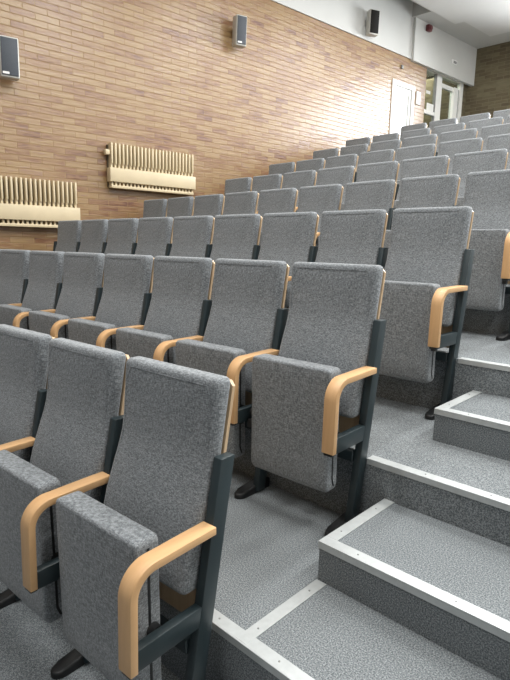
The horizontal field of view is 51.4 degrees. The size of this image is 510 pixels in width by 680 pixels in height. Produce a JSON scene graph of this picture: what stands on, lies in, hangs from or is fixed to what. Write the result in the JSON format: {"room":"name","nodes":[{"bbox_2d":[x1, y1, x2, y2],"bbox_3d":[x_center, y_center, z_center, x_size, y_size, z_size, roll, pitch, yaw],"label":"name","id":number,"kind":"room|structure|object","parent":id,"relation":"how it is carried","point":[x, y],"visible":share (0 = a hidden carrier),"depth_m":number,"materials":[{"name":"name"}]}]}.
{"room":"lecture hall","nodes":[
{"label":"lecture hall","id":0,"kind":"room"},
{"bbox_2d":[0,0,465,250],"bbox_3d":[-1.022,-2.954,7.436,15.040,8.400,0.318,-7,13,-40],"label":"wall","id":1,"kind":"structure","parent":0,"point":[166,75],"depth_m":7.22,"materials":[{"name":"beige brick"}]},
{"bbox_2d":[0,35,19,80],"bbox_3d":[-2.640,-3.002,5.669,0.190,0.407,0.254,-5,12,-31],"label":"loudspeaker","id":2,"kind":"object","parent":1,"relation":"attached to","point":[9,48],"visible":1,"depth_m":5.58,"materials":[{"name":"white paint"}]},
{"bbox_2d":[0,176,79,227],"bbox_3d":[-2.632,-1.561,6.025,1.276,0.540,0.125,-7,13,-40],"label":"radiator","id":3,"kind":"object","parent":1,"relation":"attached to","point":[24,202],"visible":0.99,"depth_m":6.09,"materials":[{"name":"metal"}]},
{"bbox_2d":[0,219,57,224],"bbox_3d":[-2.640,-1.347,6.067,1.222,0.049,0.075,-7,13,-40],"label":"grille","id":4,"kind":"object","parent":3,"relation":"attached to","point":[2,221],"depth_m":6.07,"materials":[{"name":"beige metal"}]},
{"bbox_2d":[103,142,195,194],"bbox_3d":[-1.365,-2.238,7.001,1.319,0.540,0.125,-7,13,-40],"label":"radiator","id":5,"kind":"object","parent":1,"relation":"attached to","point":[130,167],"visible":1,"depth_m":6.93,"materials":[{"name":"metal"}]},
{"bbox_2d":[109,181,192,191],"bbox_3d":[-1.356,-2.026,7.057,1.222,0.049,0.075,-7,13,-40],"label":"grille","id":6,"kind":"object","parent":5,"relation":"attached to","point":[127,185],"depth_m":6.96,"materials":[{"name":"beige metal"}]},
{"bbox_2d":[232,14,246,48],"bbox_3d":[-0.232,-4.361,7.516,0.165,0.396,0.244,-4,11,-28],"label":"loudspeaker","id":7,"kind":"object","parent":1,"relation":"attached to","point":[239,33],"visible":1,"depth_m":7.43,"materials":[{"name":"white paint"}]},
{"bbox_2d":[237,15,246,44],"bbox_3d":[-0.183,-4.341,7.425,0.141,0.354,0.034,-4,11,-28],"label":"grille","id":8,"kind":"object","parent":7,"relation":"attached to","point":[241,20],"depth_m":7.42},
{"bbox_2d":[271,0,411,58],"bbox_3d":[-1.781,-4.834,6.197,12.667,0.042,0.032,-7,13,-40],"label":"trim","id":9,"kind":"structure","parent":1,"relation":"attached to","point":[276,1],"depth_m":8.90,"materials":[{"name":"white paint"}]},
{"bbox_2d":[365,9,379,36],"bbox_3d":[2.042,-5.537,9.289,0.190,0.405,0.229,-3,11,-20],"label":"loudspeaker","id":10,"kind":"object","parent":1,"relation":"attached to","point":[372,21],"visible":1,"depth_m":9.20,"materials":[{"name":"black plastic"}]},
{"bbox_2d":[370,10,379,33],"bbox_3d":[2.078,-5.521,9.195,0.166,0.364,0.025,-3,11,-20],"label":"grille","id":11,"kind":"object","parent":10,"relation":"attached to","point":[374,14],"depth_m":9.19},
{"bbox_2d":[389,79,414,138],"bbox_3d":[2.830,-3.898,10.481,0.744,2.200,0.120,-7,13,-40],"label":"door","id":12,"kind":"structure","parent":1,"relation":"in","point":[402,94],"depth_m":10.34,"materials":[{"name":"white paint"}]},
{"bbox_2d":[415,91,420,104],"bbox_3d":[3.264,-4.836,10.604,0.140,0.240,0.030,-7,13,-40],"label":"wall plate","id":13,"kind":"object","parent":1,"relation":"attached to","point":[418,94],"visible":1,"depth_m":10.58,"materials":[{"name":"white paint"}]},
{"bbox_2d":[426,24,432,31],"bbox_3d":[3.406,-6.088,10.345,0.131,0.120,0.095,-7,13,-40],"label":"fire alarm","id":14,"kind":"object","parent":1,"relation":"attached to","point":[429,27],"visible":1,"depth_m":10.31,"materials":[{"name":"red plastic"}]},
{"bbox_2d":[410,17,476,85],"bbox_3d":[3.881,-5.937,11.035,2.373,0.800,0.270,-7,13,-40],"label":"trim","id":15,"kind":"structure","parent":1,"relation":"attached to","point":[435,50],"depth_m":10.84,"materials":[{"name":"white paint"}]},
{"bbox_2d":[424,68,463,122],"bbox_3d":[3.979,-4.323,11.510,1.586,2.720,0.080,-7,13,-40],"label":"window","id":16,"kind":"structure","parent":1,"relation":"in","point":[437,86],"depth_m":11.22,"materials":[{"name":"white paint"}]},
{"bbox_2d":[426,103,433,111],"bbox_3d":[3.676,-4.886,11.129,0.265,0.140,0.006,-7,13,-40],"label":"paper notice","id":17,"kind":"object","parent":16,"relation":"attached to","point":[429,106],"visible":1,"depth_m":11.12,"materials":[{"name":"white paper"}]},
{"bbox_2d":[439,83,458,119],"bbox_3d":[4.206,-4.319,11.696,0.754,2.655,0.100,-7,13,-40],"label":"door","id":18,"kind":"structure","parent":16,"relation":"attached to","point":[454,92],"depth_m":11.60,"materials":[{"name":"white paint"}]},
{"bbox_2d":[0,284,509,679],"bbox_3d":[1.783,-0.045,5.188,9.148,3.570,14.960,11,14,42],"label":"floor","id":19,"kind":"structure","parent":0,"point":[270,553],"depth_m":2.10,"materials":[{"name":"grey carpet"}]},
{"bbox_2d":[0,249,30,306],"bbox_3d":[-2.140,-0.177,4.429,0.543,1.142,0.459,10,13,40],"label":"seat","id":20,"kind":"object","parent":19,"relation":"on","point":[14,264],"visible":0.48,"depth_m":4.41,"materials":[{"name":"grey fabric"}]},
{"bbox_2d":[0,324,54,608],"bbox_3d":[-1.188,0.538,2.375,0.543,1.142,0.459,10,13,39],"label":"seat","id":21,"kind":"object","parent":19,"relation":"on","point":[24,353],"visible":0.62,"depth_m":2.32,"materials":[{"name":"grey fabric"}]},
{"bbox_2d":[0,324,51,461],"bbox_3d":[-1.124,0.281,2.429,0.464,0.653,0.206,10,13,39],"label":"cushion","id":22,"kind":"object","parent":21,"relation":"on","point":[24,353],"depth_m":2.34,"materials":[{"name":"grey fabric"}]},
{"bbox_2d":[0,250,64,329],"bbox_3d":[-1.741,-0.108,4.088,0.543,1.142,0.459,10,13,40],"label":"seat","id":23,"kind":"object","parent":19,"relation":"on","point":[45,281],"visible":0.52,"depth_m":4.04,"materials":[{"name":"grey fabric"}]},
{"bbox_2d":[21,250,64,310],"bbox_3d":[-1.676,-0.365,4.140,0.464,0.653,0.206,10,13,40],"label":"cushion","id":24,"kind":"object","parent":23,"relation":"on","point":[45,267],"depth_m":4.09,"materials":[{"name":"grey fabric"}]},
{"bbox_2d":[0,338,129,679],"bbox_3d":[-0.784,0.606,2.039,0.543,1.142,0.459,10,13,39],"label":"seat","id":25,"kind":"object","parent":19,"relation":"on","point":[78,435],"visible":0.84,"depth_m":1.96,"materials":[{"name":"grey fabric"}]},
{"bbox_2d":[30,338,125,501],"bbox_3d":[-0.721,0.349,2.093,0.464,0.653,0.206,10,13,39],"label":"cushion","id":26,"kind":"object","parent":25,"relation":"on","point":[86,385],"depth_m":2.04,"materials":[{"name":"grey fabric"}]},
{"bbox_2d":[29,252,104,338],"bbox_3d":[-1.342,-0.040,3.746,0.543,1.142,0.459,10,13,40],"label":"seat","id":27,"kind":"object","parent":19,"relation":"on","point":[83,273],"visible":0.38,"depth_m":3.70,"materials":[{"name":"grey fabric"}]},
{"bbox_2d":[55,252,104,318],"bbox_3d":[-1.277,-0.296,3.799,0.464,0.653,0.206,10,13,40],"label":"cushion","id":28,"kind":"object","parent":27,"relation":"on","point":[83,273],"depth_m":3.74,"materials":[{"name":"grey fabric"}]},
{"bbox_2d":[53,220,81,251],"bbox_3d":[-2.212,-0.752,5.890,0.622,1.142,0.459,11,14,42],"label":"seat","id":29,"kind":"object","parent":19,"relation":"on","point":[69,231],"visible":0.14,"depth_m":5.86,"materials":[{"name":"grey fabric"}]},
{"bbox_2d":[78,219,107,252],"bbox_3d":[-1.800,-0.675,5.506,0.543,1.142,0.459,11,14,42],"label":"seat","id":30,"kind":"object","parent":19,"relation":"on","point":[94,233],"visible":0.18,"depth_m":5.49,"materials":[{"name":"grey fabric"}]},
{"bbox_2d":[68,254,153,349],"bbox_3d":[-0.943,0.029,3.405,0.543,1.142,0.459,10,13,40],"label":"seat","id":31,"kind":"object","parent":19,"relation":"on","point":[126,297],"visible":0.39,"depth_m":3.36,"materials":[{"name":"grey fabric"}]},
{"bbox_2d":[95,254,152,327],"bbox_3d":[-0.878,-0.228,3.458,0.464,0.653,0.206,10,13,40],"label":"cushion","id":32,"kind":"object","parent":31,"relation":"on","point":[128,278],"depth_m":3.40,"materials":[{"name":"grey fabric"}]},
{"bbox_2d":[104,218,138,254],"bbox_3d":[-1.415,-0.604,5.149,0.543,1.142,0.459,11,14,42],"label":"seat","id":33,"kind":"object","parent":19,"relation":"on","point":[122,237],"visible":0.24,"depth_m":5.14,"materials":[{"name":"grey fabric"}]},
{"bbox_2d":[56,356,234,679],"bbox_3d":[-0.381,0.673,1.704,0.543,1.142,0.459,10,13,39],"label":"seat","id":34,"kind":"object","parent":19,"relation":"on","point":[157,532],"visible":1,"depth_m":1.63,"materials":[{"name":"grey fabric"}]},
{"bbox_2d":[104,356,229,594],"bbox_3d":[-0.317,0.417,1.757,0.464,0.653,0.206,10,13,39],"label":"cushion","id":35,"kind":"object","parent":34,"relation":"on","point":[176,418],"depth_m":1.69,"materials":[{"name":"grey fabric"}]},
{"bbox_2d":[134,217,173,257],"bbox_3d":[-1.031,-0.533,4.792,0.543,1.142,0.459,11,14,42],"label":"seat","id":36,"kind":"object","parent":19,"relation":"on","point":[155,234],"visible":0.3,"depth_m":4.78,"materials":[{"name":"grey fabric"}]},
{"bbox_2d":[143,199,167,217],"bbox_3d":[-1.424,-1.209,6.737,0.459,1.142,0.622,-9,14,-43],"label":"seat","id":37,"kind":"object","parent":19,"relation":"on","point":[156,207],"visible":0.09,"depth_m":6.69,"materials":[{"name":"grey fabric"}]},
{"bbox_2d":[116,256,214,363],"bbox_3d":[-0.545,0.098,3.064,0.543,1.142,0.459,10,13,40],"label":"seat","id":38,"kind":"object","parent":19,"relation":"on","point":[180,306],"visible":0.56,"depth_m":3.02,"materials":[{"name":"grey fabric"}]},
{"bbox_2d":[143,256,211,363],"bbox_3d":[-0.479,-0.159,3.116,0.464,0.653,0.206,10,13,40],"label":"cushion","id":39,"kind":"object","parent":38,"relation":"on","point":[181,285],"depth_m":3.06,"materials":[{"name":"grey fabric"}]},
{"bbox_2d":[167,196,194,218],"bbox_3d":[-1.024,-1.128,6.329,0.459,1.142,0.543,-9,14,-43],"label":"seat","id":40,"kind":"object","parent":19,"relation":"on","point":[180,206],"visible":0.15,"depth_m":6.31,"materials":[{"name":"grey fabric"}]},
{"bbox_2d":[152,215,214,288],"bbox_3d":[-0.647,-0.462,4.435,0.543,1.142,0.459,11,14,42],"label":"seat","id":41,"kind":"object","parent":19,"relation":"on","point":[192,235],"visible":0.26,"depth_m":4.42,"materials":[{"name":"grey fabric"}]},
{"bbox_2d":[169,215,212,257],"bbox_3d":[-0.578,-0.717,4.485,0.464,0.653,0.206,11,14,42],"label":"cushion","id":42,"kind":"object","parent":41,"relation":"on","point":[192,235],"depth_m":4.43,"materials":[{"name":"grey fabric"}]},
{"bbox_2d":[193,194,224,217],"bbox_3d":[-0.651,-1.053,5.949,0.459,1.142,0.543,-9,14,-43],"label":"seat","id":43,"kind":"object","parent":19,"relation":"on","point":[212,205],"visible":0.17,"depth_m":5.93,"materials":[{"name":"grey fabric"}]},
{"bbox_2d":[176,258,289,498],"bbox_3d":[-0.146,0.166,2.722,0.543,1.142,0.459,10,13,40],"label":"seat","id":44,"kind":"object","parent":19,"relation":"on","point":[248,316],"visible":0.64,"depth_m":2.66,"materials":[{"name":"grey fabric"}]},
{"bbox_2d":[203,258,286,392],"bbox_3d":[-0.081,-0.090,2.775,0.464,0.653,0.206,10,13,40],"label":"cushion","id":45,"kind":"object","parent":44,"relation":"on","point":[249,295],"depth_m":2.72,"materials":[{"name":"grey fabric"}]},
{"bbox_2d":[212,191,258,243],"bbox_3d":[-0.278,-0.978,5.568,0.459,1.142,0.543,-9,14,-43],"label":"seat","id":46,"kind":"object","parent":19,"relation":"on","point":[238,202],"visible":0.19,"depth_m":5.55,"materials":[{"name":"grey fabric"}]},
{"bbox_2d":[223,191,257,214],"bbox_3d":[-0.205,-1.234,5.615,0.206,0.653,0.464,-9,14,-43],"label":"cushion","id":47,"kind":"object","parent":46,"relation":"on","point":[238,202],"depth_m":5.55,"materials":[{"name":"grey fabric"}]},
{"bbox_2d":[210,214,262,299],"bbox_3d":[-0.263,-0.390,4.077,0.543,1.142,0.459,11,14,42],"label":"seat","id":48,"kind":"object","parent":19,"relation":"on","point":[236,236],"visible":0.23,"depth_m":4.07,"materials":[{"name":"grey fabric"}]},
{"bbox_2d":[210,214,260,261],"bbox_3d":[-0.194,-0.646,4.127,0.464,0.653,0.206,11,14,42],"label":"cushion","id":49,"kind":"object","parent":48,"relation":"on","point":[236,236],"depth_m":4.08,"materials":[{"name":"grey fabric"}]},
{"bbox_2d":[223,177,252,213],"bbox_3d":[-0.375,-1.536,6.926,0.459,1.142,0.622,-9,14,-44],"label":"seat","id":50,"kind":"object","parent":19,"relation":"on","point":[238,184],"visible":0.19,"depth_m":6.88,"materials":[{"name":"grey fabric"}]},
{"bbox_2d":[224,177,251,195],"bbox_3d":[-0.275,-1.786,6.946,0.206,0.653,0.464,-9,14,-44],"label":"cushion","id":51,"kind":"object","parent":50,"relation":"on","point":[238,184],"depth_m":6.88,"materials":[{"name":"grey fabric"}]},
{"bbox_2d":[211,609,314,679],"bbox_3d":[0.962,1.131,0.741,3.980,0.028,0.050,11,14,42],"label":"strip","id":52,"kind":"object","parent":19,"relation":"on","point":[277,665],"visible":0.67,"depth_m":1.61,"materials":[{"name":"metal"}]},
{"bbox_2d":[252,174,282,213],"bbox_3d":[0.022,-1.457,6.526,0.459,1.142,0.543,-9,14,-44],"label":"seat","id":53,"kind":"object","parent":19,"relation":"on","point":[273,181],"visible":0.19,"depth_m":6.51,"materials":[{"name":"grey fabric"}]},
{"bbox_2d":[258,188,297,244],"bbox_3d":[0.095,-0.903,5.188,0.459,1.142,0.543,-9,14,-43],"label":"seat","id":54,"kind":"object","parent":19,"relation":"on","point":[284,200],"visible":0.11,"depth_m":5.17,"materials":[{"name":"grey fabric"}]},
{"bbox_2d":[236,579,325,644],"bbox_3d":[0.100,0.913,1.799,0.046,0.006,0.420,11,14,42],"label":"floor strip","id":55,"kind":"object","parent":19,"relation":"on","point":[288,606],"visible":1,"depth_m":1.78,"materials":[{"name":"metal"}]},
{"bbox_2d":[269,162,295,188],"bbox_3d":[0.230,-1.959,7.603,0.459,1.142,0.622,-9,14,-44],"label":"seat","id":56,"kind":"object","parent":19,"relation":"on","point":[281,168],"visible":0.13,"depth_m":7.56,"materials":[{"name":"grey fabric"}]},
{"bbox_2d":[258,212,318,307],"bbox_3d":[0.121,-0.319,3.720,0.543,1.142,0.459,11,14,42],"label":"seat","id":57,"kind":"object","parent":19,"relation":"on","point":[290,237],"visible":0.32,"depth_m":3.70,"materials":[{"name":"grey fabric"}]},
{"bbox_2d":[282,170,316,211],"bbox_3d":[0.391,-1.383,6.154,0.459,1.142,0.543,-9,14,-44],"label":"seat","id":58,"kind":"object","parent":19,"relation":"on","point":[299,179],"visible":0.14,"depth_m":6.14,"materials":[{"name":"grey fabric"}]},
{"bbox_2d":[296,158,325,185],"bbox_3d":[0.627,-1.879,7.203,0.459,1.142,0.543,-9,14,-44],"label":"seat","id":59,"kind":"object","parent":19,"relation":"on","point":[312,164],"visible":0.14,"depth_m":7.18,"materials":[{"name":"grey fabric"}]},
{"bbox_2d":[247,262,386,535],"bbox_3d":[0.253,0.235,2.381,0.543,1.142,0.459,10,13,40],"label":"seat","id":60,"kind":"object","parent":19,"relation":"on","point":[313,401],"visible":0.98,"depth_m":2.31,"materials":[{"name":"grey fabric"}]},
{"bbox_2d":[278,262,382,417],"bbox_3d":[0.318,-0.021,2.433,0.464,0.653,0.206,10,13,40],"label":"cushion","id":61,"kind":"object","parent":60,"relation":"on","point":[334,308],"depth_m":2.37,"materials":[{"name":"grey fabric"}]},
{"bbox_2d":[298,184,343,245],"bbox_3d":[0.468,-0.828,4.808,0.459,1.142,0.543,-9,14,-43],"label":"seat","id":62,"kind":"object","parent":19,"relation":"on","point":[318,199],"visible":0.18,"depth_m":4.79,"materials":[{"name":"grey fabric"}]},
{"bbox_2d":[313,148,339,168],"bbox_3d":[0.937,-2.360,8.172,0.459,1.142,0.622,-9,14,-44],"label":"seat","id":63,"kind":"object","parent":19,"relation":"on","point":[332,152],"visible":0.12,"depth_m":8.14,"materials":[{"name":"grey fabric"}]},
{"bbox_2d":[317,166,355,202],"bbox_3d":[0.760,-1.310,5.782,0.459,1.142,0.543,-9,14,-44],"label":"seat","id":64,"kind":"object","parent":19,"relation":"on","point":[343,175],"visible":0.13,"depth_m":5.76,"materials":[{"name":"grey fabric"}]},
{"bbox_2d":[326,154,357,181],"bbox_3d":[0.996,-1.806,6.831,0.459,1.142,0.543,-9,14,-44],"label":"seat","id":65,"kind":"object","parent":19,"relation":"on","point":[350,159],"visible":0.11,"depth_m":6.81,"materials":[{"name":"grey fabric"}]},
{"bbox_2d":[326,154,356,167],"bbox_3d":[1.069,-2.061,6.879,0.206,0.653,0.464,-9,14,-44],"label":"cushion","id":66,"kind":"object","parent":65,"relation":"on","point":[350,159],"depth_m":6.82,"materials":[{"name":"grey fabric"}]},
{"bbox_2d":[315,209,387,268],"bbox_3d":[0.505,-0.248,3.363,0.543,1.142,0.459,11,14,42],"label":"seat","id":67,"kind":"object","parent":19,"relation":"on","point":[346,236],"visible":0.18,"depth_m":3.36,"materials":[{"name":"grey fabric"}]},
{"bbox_2d":[340,144,368,171],"bbox_3d":[1.334,-2.281,7.772,0.459,1.142,0.543,-9,14,-44],"label":"seat","id":68,"kind":"object","parent":19,"relation":"on","point":[355,149],"visible":0.13,"depth_m":7.75,"materials":[{"name":"grey fabric"}]},
{"bbox_2d":[345,137,370,151],"bbox_3d":[1.563,-2.779,8.830,0.459,1.142,0.622,-9,14,-44],"label":"seat","id":69,"kind":"object","parent":19,"relation":"on","point":[367,140],"visible":0.13,"depth_m":8.78,"materials":[{"name":"grey fabric"}]},
{"bbox_2d":[345,137,369,146],"bbox_3d":[1.664,-3.029,8.849,0.206,0.653,0.464,-9,14,-44],"label":"cushion","id":70,"kind":"object","parent":69,"relation":"on","point":[366,140],"depth_m":8.79,"materials":[{"name":"grey fabric"}]},
{"bbox_2d":[340,161,399,209],"bbox_3d":[1.130,-1.236,5.410,0.459,1.142,0.543,-9,14,-44],"label":"seat","id":71,"kind":"object","parent":19,"relation":"on","point":[381,170],"visible":0.17,"depth_m":5.40,"materials":[{"name":"grey fabric"}]},
{"bbox_2d":[356,161,397,181],"bbox_3d":[1.202,-1.492,5.457,0.206,0.653,0.464,-9,14,-44],"label":"cushion","id":72,"kind":"object","parent":71,"relation":"on","point":[381,170],"depth_m":5.41,"materials":[{"name":"grey fabric"}]},
{"bbox_2d":[344,179,396,229],"bbox_3d":[0.841,-0.753,4.428,0.459,1.142,0.543,-9,14,-43],"label":"seat","id":73,"kind":"object","parent":19,"relation":"on","point":[378,194],"visible":0.18,"depth_m":4.41,"materials":[{"name":"grey fabric"}]},
{"bbox_2d":[359,149,394,164],"bbox_3d":[1.365,-1.732,6.459,0.459,1.142,0.543,-9,14,-44],"label":"seat","id":74,"kind":"object","parent":19,"relation":"on","point":[387,155],"visible":0.16,"depth_m":6.45,"materials":[{"name":"grey fabric"}]},
{"bbox_2d":[370,139,401,160],"bbox_3d":[1.703,-2.207,7.400,0.459,1.142,0.543,-9,14,-44],"label":"seat","id":75,"kind":"object","parent":19,"relation":"on","point":[395,144],"visible":0.14,"depth_m":7.38,"materials":[{"name":"grey fabric"}]},
{"bbox_2d":[372,133,399,142],"bbox_3d":[1.960,-2.700,8.430,0.459,1.142,0.543,-9,14,-44],"label":"seat","id":76,"kind":"object","parent":19,"relation":"on","point":[392,136],"visible":0.2,"depth_m":8.42,"materials":[{"name":"grey fabric"}]},
{"bbox_2d":[400,123,426,139],"bbox_3d":[2.571,-3.119,9.091,0.459,1.142,0.622,-9,14,-44],"label":"seat","id":77,"kind":"object","parent":19,"relation":"on","point":[420,125],"visible":0.12,"depth_m":9.07,"materials":[{"name":"grey fabric"}]},
{"bbox_2d":[318,498,509,679],"bbox_3d":[1.620,1.011,0.982,3.384,0.159,0.472,11,14,42],"label":"step block","id":78,"kind":"object","parent":19,"relation":"on","point":[445,583],"visible":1,"depth_m":1.79,"materials":[{"name":"grey carpet"}]},
{"bbox_2d":[401,128,430,147],"bbox_3d":[2.330,-2.626,8.058,0.459,1.142,0.543,-9,14,-44],"label":"seat","id":79,"kind":"object","parent":19,"relation":"on","point":[425,131],"visible":0.15,"depth_m":8.07,"materials":[{"name":"grey fabric"}]},
{"bbox_2d":[396,144,436,184],"bbox_3d":[1.734,-1.659,6.087,0.459,1.142,0.543,-9,14,-44],"label":"seat","id":80,"kind":"object","parent":19,"relation":"on","point":[427,150],"visible":0.16,"depth_m":6.11,"materials":[{"name":"grey fabric"}]},
{"bbox_2d":[403,134,437,155],"bbox_3d":[2.072,-2.134,7.028,0.459,1.142,0.543,-9,14,-44],"label":"seat","id":81,"kind":"object","parent":19,"relation":"on","point":[432,138],"visible":0.14,"depth_m":7.02,"materials":[{"name":"grey fabric"}]},
{"bbox_2d":[403,134,436,146],"bbox_3d":[2.145,-2.389,7.076,0.206,0.653,0.464,-9,14,-44],"label":"cushion","id":82,"kind":"object","parent":81,"relation":"on","point":[432,138],"depth_m":7.03,"materials":[{"name":"grey fabric"}]},
{"bbox_2d":[393,155,449,208],"bbox_3d":[1.499,-1.163,5.037,0.459,1.142,0.543,-9,14,-44],"label":"seat","id":83,"kind":"object","parent":19,"relation":"on","point":[434,165],"visible":0.16,"depth_m":5.04,"materials":[{"name":"grey fabric"}]},
{"bbox_2d":[383,174,460,255],"bbox_3d":[1.214,-0.678,4.047,0.459,1.142,0.543,-9,14,-43],"label":"seat","id":84,"kind":"object","parent":19,"relation":"on","point":[437,190],"visible":0.19,"depth_m":4.04,"materials":[{"name":"grey fabric"}]},
{"bbox_2d":[398,174,458,208],"bbox_3d":[1.287,-0.933,4.094,0.206,0.653,0.464,-9,14,-43],"label":"cushion","id":85,"kind":"object","parent":84,"relation":"on","point":[437,190],"depth_m":4.05,"materials":[{"name":"grey fabric"}]},
{"bbox_2d":[379,206,474,419],"bbox_3d":[0.890,-0.177,3.006,0.543,1.142,0.459,11,14,42],"label":"seat","id":86,"kind":"object","parent":19,"relation":"on","point":[428,268],"visible":0.74,"depth_m":2.92,"materials":[{"name":"grey fabric"}]},
{"bbox_2d":[384,206,471,326],"bbox_3d":[0.959,-0.433,3.056,0.464,0.653,0.206,11,14,42],"label":"cushion","id":87,"kind":"object","parent":86,"relation":"on","point":[428,244],"depth_m":3.00,"materials":[{"name":"grey fabric"}]},
{"bbox_2d":[367,455,509,511],"bbox_3d":[1.766,0.758,1.163,3.484,0.028,0.050,11,14,42],"label":"strip","id":88,"kind":"object","parent":19,"relation":"on","point":[461,489],"visible":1,"depth_m":2.10,"materials":[{"name":"metal"}]},
{"bbox_2d":[429,118,457,133],"bbox_3d":[2.968,-3.040,8.691,0.459,1.142,0.543,-9,14,-44],"label":"seat","id":89,"kind":"object","parent":19,"relation":"on","point":[432,124],"visible":0.13,"depth_m":8.71,"materials":[{"name":"grey fabric"}]},
{"bbox_2d":[433,122,465,155],"bbox_3d":[2.699,-2.552,7.686,0.459,1.142,0.543,-9,14,-44],"label":"seat","id":90,"kind":"object","parent":19,"relation":"on","point":[437,130],"visible":0.09,"depth_m":7.72,"materials":[{"name":"grey fabric"}]},
{"bbox_2d":[438,128,477,153],"bbox_3d":[2.442,-2.060,6.656,0.459,1.142,0.543,-9,14,-44],"label":"seat","id":91,"kind":"object","parent":19,"relation":"on","point":[466,133],"visible":0.12,"depth_m":6.66,"materials":[{"name":"grey fabric"}]},
{"bbox_2d":[438,137,482,173],"bbox_3d":[2.104,-1.585,5.715,0.459,1.142,0.543,-9,14,-44],"label":"seat","id":92,"kind":"object","parent":19,"relation":"on","point":[450,148],"visible":0.13,"depth_m":5.74,"materials":[{"name":"grey fabric"}]},
{"bbox_2d":[433,390,509,460],"bbox_3d":[2.244,0.604,1.572,3.384,0.163,0.472,11,14,42],"label":"step block","id":93,"kind":"object","parent":19,"relation":"on","point":[476,421],"visible":1,"depth_m":2.46,"materials":[{"name":"grey carpet"}]},
{"bbox_2d":[459,113,490,128],"bbox_3d":[3.337,-2.966,8.319,0.459,1.142,0.543,-9,14,-44],"label":"seat","id":94,"kind":"object","parent":19,"relation":"on","point":[465,119],"visible":0.1,"depth_m":8.34,"materials":[{"name":"grey fabric"}]},
{"bbox_2d":[452,149,507,205],"bbox_3d":[1.868,-1.089,4.665,0.459,1.142,0.543,-9,14,-44],"label":"seat","id":95,"kind":"object","parent":19,"relation":"on","point":[488,160],"visible":0.19,"depth_m":4.68,"materials":[{"name":"grey fabric"}]},
{"bbox_2d":[458,357,509,371],"bbox_3d":[2.390,0.344,1.752,3.484,0.028,0.050,11,14,42],"label":"strip","id":96,"kind":"object","parent":19,"relation":"on","point":[480,363],"visible":1,"depth_m":2.81,"materials":[{"name":"metal"}]},
{"bbox_2d":[468,117,503,137],"bbox_3d":[3.068,-2.479,7.313,0.459,1.142,0.543,-9,14,-44],"label":"seat","id":97,"kind":"object","parent":19,"relation":"on","point":[478,124],"visible":0.15,"depth_m":7.34,"materials":[{"name":"grey fabric"}]},
{"bbox_2d":[463,169,509,340],"bbox_3d":[1.587,-0.603,3.667,0.459,1.142,0.543,-9,14,-43],"label":"seat","id":98,"kind":"object","parent":19,"relation":"on","point":[487,193],"visible":0.62,"depth_m":3.58,"materials":[{"name":"grey fabric"}]},
{"bbox_2d":[463,169,509,229],"bbox_3d":[1.660,-0.858,3.714,0.206,0.653,0.464,-9,14,-43],"label":"cushion","id":99,"kind":"object","parent":98,"relation":"on","point":[487,193],"depth_m":3.72,"materials":[{"name":"grey fabric"}]},
{"bbox_2d":[480,123,509,150],"bbox_3d":[2.811,-1.987,6.284,0.459,1.142,0.543,-9,14,-44],"label":"seat","id":100,"kind":"object","parent":19,"relation":"on","point":[500,129],"visible":0.09,"depth_m":6.36,"materials":[{"name":"grey fabric"}]},
{"bbox_2d":[486,133,509,168],"bbox_3d":[2.473,-1.512,5.343,0.459,1.142,0.543,-9,14,-44],"label":"seat","id":101,"kind":"object","parent":19,"relation":"on","point":[502,141],"visible":0.16,"depth_m":5.42,"materials":[{"name":"grey fabric"}]},
{"bbox_2d":[493,109,509,123],"bbox_3d":[3.706,-2.893,7.947,0.459,1.142,0.543,-9,14,-44],"label":"seat","id":102,"kind":"object","parent":19,"relation":"on","point":[502,113],"visible":0.06,"depth_m":8.02,"materials":[{"name":"grey fabric"}]},
{"bbox_2d":[411,0,509,48],"bbox_3d":[1.995,-5.601,4.309,9.748,0.900,15.260,11,14,42],"label":"ceiling","id":103,"kind":"structure","parent":0,"point":[462,31],"depth_m":10.68,"materials":[{"name":"paint"}]},
{"bbox_2d":[454,84,466,116],"bbox_3d":[4.573,-3.083,12.369,0.173,5.340,0.215,-7,13,-40],"label":"wall","id":104,"kind":"structure","parent":0,"point":[464,86],"depth_m":11.88,"materials":[{"name":"brick"}]},
{"bbox_2d":[414,0,509,35],"bbox_3d":[4.536,-5.390,6.118,7.845,0.050,7.300,11,14,42],"label":"ceiling","id":105,"kind":"structure","parent":0,"point":[455,11],"depth_m":9.74,"materials":[{"name":"white paint"}]},
{"bbox_2d":[423,41,509,127],"bbox_3d":[7.022,-3.303,10.286,9.900,8.400,0.300,11,14,42],"label":"wall","id":106,"kind":"structure","parent":0,"point":[490,92],"depth_m":11.58,"materials":[{"name":"brown brick"}]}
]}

